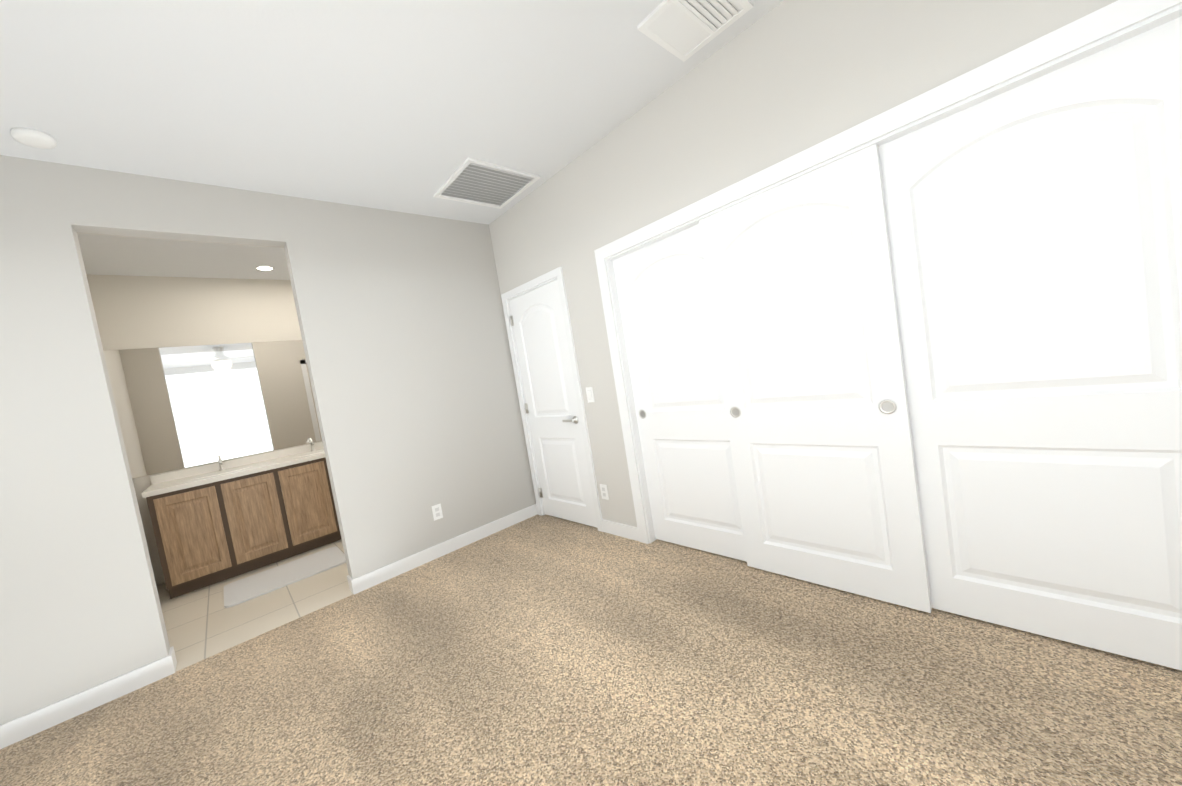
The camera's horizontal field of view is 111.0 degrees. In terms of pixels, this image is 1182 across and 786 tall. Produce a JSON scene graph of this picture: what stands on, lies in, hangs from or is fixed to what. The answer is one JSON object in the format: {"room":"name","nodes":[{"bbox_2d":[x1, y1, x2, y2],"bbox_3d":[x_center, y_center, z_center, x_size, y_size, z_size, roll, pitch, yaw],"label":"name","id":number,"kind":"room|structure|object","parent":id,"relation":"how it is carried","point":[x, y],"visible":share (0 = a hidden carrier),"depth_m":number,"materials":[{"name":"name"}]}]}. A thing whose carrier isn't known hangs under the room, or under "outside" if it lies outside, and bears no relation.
{"room":"empty bedroom","nodes":[
{"label":"empty bedroom","id":0,"kind":"room"},
{"bbox_2d":[86,274,321,585],"bbox_3d":[-3.290,0.186,4.288,2.640,2.740,0.120,-12,4,-42],"label":"wall","id":1,"kind":"structure","parent":0,"point":[136,312],"depth_m":3.80,"materials":[{"name":"beige paint"}]},
{"bbox_2d":[104,340,321,477],"bbox_3d":[-3.255,0.018,4.247,2.346,1.115,0.006,-12,4,-42],"label":"mirror","id":2,"kind":"object","parent":1,"relation":"attached to","point":[182,407],"visible":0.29,"depth_m":3.88,"materials":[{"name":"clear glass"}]},
{"bbox_2d":[150,442,323,485],"bbox_3d":[-3.097,0.605,4.326,2.192,0.076,0.019,-12,4,-42],"label":"backsplash","id":3,"kind":"structure","parent":1,"relation":"attached to","point":[170,477],"depth_m":3.95,"materials":[{"name":"white stone"}]},
{"bbox_2d":[78,233,347,644],"bbox_3d":[-1.950,0.054,2.825,2.400,2.740,0.004,-12,4,-42],"label":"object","id":4,"kind":"structure","parent":0,"point":[110,382],"depth_m":2.33,"materials":[{"name":"beige paint"}]},
{"bbox_2d":[157,539,352,670],"bbox_3d":[-2.380,1.494,3.611,2.640,0.048,2.170,-12,4,-42],"label":"floor","id":5,"kind":"structure","parent":0,"point":[201,624],"depth_m":2.83,"materials":[{"name":"beige tile"}]},
{"bbox_2d":[142,458,340,598],"bbox_3d":[-2.799,1.077,4.125,2.176,0.846,0.654,-12,4,-42],"label":"bathroom vanity","id":6,"kind":"object","parent":5,"relation":"on","point":[219,521],"depth_m":3.49,"materials":[{"name":"brown wood"}]},
{"bbox_2d":[142,450,324,493],"bbox_3d":[-2.872,0.641,4.093,2.192,0.040,0.660,-12,4,-42],"label":"countertop","id":7,"kind":"structure","parent":6,"relation":"on","point":[194,479],"depth_m":3.62,"materials":[{"name":"white stone"}]},
{"bbox_2d":[224,547,345,607],"bbox_3d":[-2.515,1.496,3.371,0.800,0.014,0.560,-12,4,-42],"label":"bath mat","id":8,"kind":"object","parent":5,"relation":"on","point":[258,584],"visible":0.85,"depth_m":3.31,"materials":[{"name":"white fabric"}]},
{"bbox_2d":[0,155,535,724],"bbox_3d":[-2.094,0.089,2.606,3.686,2.740,0.120,-12,4,-42],"label":"wall","id":9,"kind":"structure","parent":0,"point":[406,349],"depth_m":2.44,"materials":[{"name":"grey paint"}]},
{"bbox_2d":[0,648,176,748],"bbox_3d":[-2.716,1.571,1.812,1.203,0.100,0.013,-12,4,-42],"label":"baseboard","id":10,"kind":"structure","parent":9,"relation":"attached to","point":[36,721],"depth_m":2.00,"materials":[{"name":"white wood"}]},
{"bbox_2d":[432,503,442,520],"bbox_3d":[-1.225,0.950,3.237,0.072,0.116,0.006,-12,4,-42],"label":"electrical outlet","id":11,"kind":"object","parent":9,"relation":"attached to","point":[437,511],"visible":1,"depth_m":3.23,"materials":[{"name":"white plastic"}]},
{"bbox_2d":[348,504,537,594],"bbox_3d":[-1.076,1.225,3.334,1.579,0.100,0.030,-12,4,-42],"label":"baseboard","id":12,"kind":"structure","parent":9,"relation":"attached to","point":[366,581],"depth_m":3.20,"materials":[{"name":"white wood"}]},
{"bbox_2d":[0,0,782,279],"bbox_3d":[-0.924,-1.485,1.665,4.826,0.100,7.390,-12,4,-42],"label":"ceiling","id":13,"kind":"structure","parent":0,"point":[408,106],"depth_m":1.91,"materials":[{"name":"white paint"}]},
{"bbox_2d":[10,127,56,148],"bbox_3d":[-2.562,-1.168,1.869,0.128,0.033,0.128,-12,4,-42],"label":"smoke detector","id":14,"kind":"object","parent":13,"relation":"attached to","point":[33,138],"visible":1,"depth_m":1.85,"materials":[{"name":"white plastic"}]},
{"bbox_2d":[255,266,274,270],"bbox_3d":[-3.148,-1.204,3.918,0.150,0.004,0.150,-12,4,-42],"label":"recessed light","id":15,"kind":"object","parent":13,"relation":"in","point":[265,268],"visible":1,"depth_m":3.92,"materials":[{"name":"white"}]},
{"bbox_2d":[434,157,539,208],"bbox_3d":[-0.770,-1.523,2.998,0.570,0.020,0.570,-12,4,-42],"label":"ceiling vent","id":16,"kind":"object","parent":13,"relation":"in","point":[477,182],"visible":0.98,"depth_m":2.97,"materials":[{"name":"white metal"}]},
{"bbox_2d":[637,0,752,61],"bbox_3d":[0.456,-1.653,1.782,0.360,0.016,0.360,-12,4,-42],"label":"ceiling vent","id":17,"kind":"object","parent":13,"relation":"in","point":[683,30],"visible":0.98,"depth_m":1.80,"materials":[{"name":"white metal"}]},
{"bbox_2d":[0,514,1181,785],"bbox_3d":[-0.076,1.287,0.718,3.926,0.050,5.220,-12,4,-42],"label":"floor carpet","id":18,"kind":"object","parent":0,"point":[542,650],"visible":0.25,"depth_m":1.62,"materials":[{"name":"beige carpet"}]},
{"bbox_2d":[489,0,1117,526],"bbox_3d":[1.038,-0.375,1.969,0.120,2.740,5.340,-12,4,-42],"label":"wall","id":19,"kind":"structure","parent":0,"point":[783,80],"depth_m":2.02,"materials":[{"name":"white paint"}]},
{"bbox_2d":[509,280,596,527],"bbox_3d":[-0.354,0.125,3.481,0.081,2.001,0.741,-12,4,-42],"label":"entry door","id":20,"kind":"structure","parent":19,"relation":"in","point":[538,325],"depth_m":3.46,"materials":[{"name":"white painted wood"},{"name":"brushed nickel"}]},
{"bbox_2d":[586,387,594,402],"bbox_3d":[-0.009,0.014,3.082,0.009,0.116,0.072,-12,4,-42],"label":"light switch","id":21,"kind":"object","parent":19,"relation":"attached to","point":[590,394],"visible":1,"depth_m":3.08,"materials":[{"name":"white plastic"}]},
{"bbox_2d":[600,484,608,499],"bbox_3d":[0.102,0.764,3.135,0.006,0.116,0.072,-12,4,-42],"label":"electrical outlet","id":22,"kind":"object","parent":19,"relation":"attached to","point":[604,491],"visible":1,"depth_m":3.13,"materials":[{"name":"white plastic"}]},
{"bbox_2d":[601,519,639,541],"bbox_3d":[0.222,1.033,3.065,0.013,0.100,0.380,-12,4,-42],"label":"baseboard","id":23,"kind":"structure","parent":19,"relation":"attached to","point":[619,529],"depth_m":3.05,"materials":[{"name":"white wood"}]},
{"bbox_2d":[613,224,746,561],"bbox_3d":[0.591,0.030,2.558,0.038,1.992,0.823,-12,4,-42],"label":"closet door","id":24,"kind":"structure","parent":19,"relation":"in","point":[667,324],"depth_m":2.56,"materials":[{"name":"white wood"}]},
{"bbox_2d":[699,144,931,612],"bbox_3d":[1.038,-0.010,2.005,0.038,1.992,0.823,-12,4,-42],"label":"closet door","id":25,"kind":"structure","parent":19,"relation":"in","point":[800,283],"depth_m":1.92,"materials":[{"name":"white wood"}]},
{"bbox_2d":[501,0,1181,543],"bbox_3d":[0.673,-0.011,2.431,0.136,2.087,3.820,-12,4,-42],"label":"door frame","id":26,"kind":"structure","parent":19,"relation":"attached to","point":[1097,30],"depth_m":1.79,"materials":[{"name":"white wood"}]},
{"bbox_2d":[878,16,1181,669],"bbox_3d":[1.602,-0.069,1.454,0.038,1.992,0.823,-12,4,-42],"label":"closet door","id":27,"kind":"structure","parent":19,"relation":"in","point":[1034,226],"depth_m":1.41,"materials":[{"name":"white wood"}]}
]}

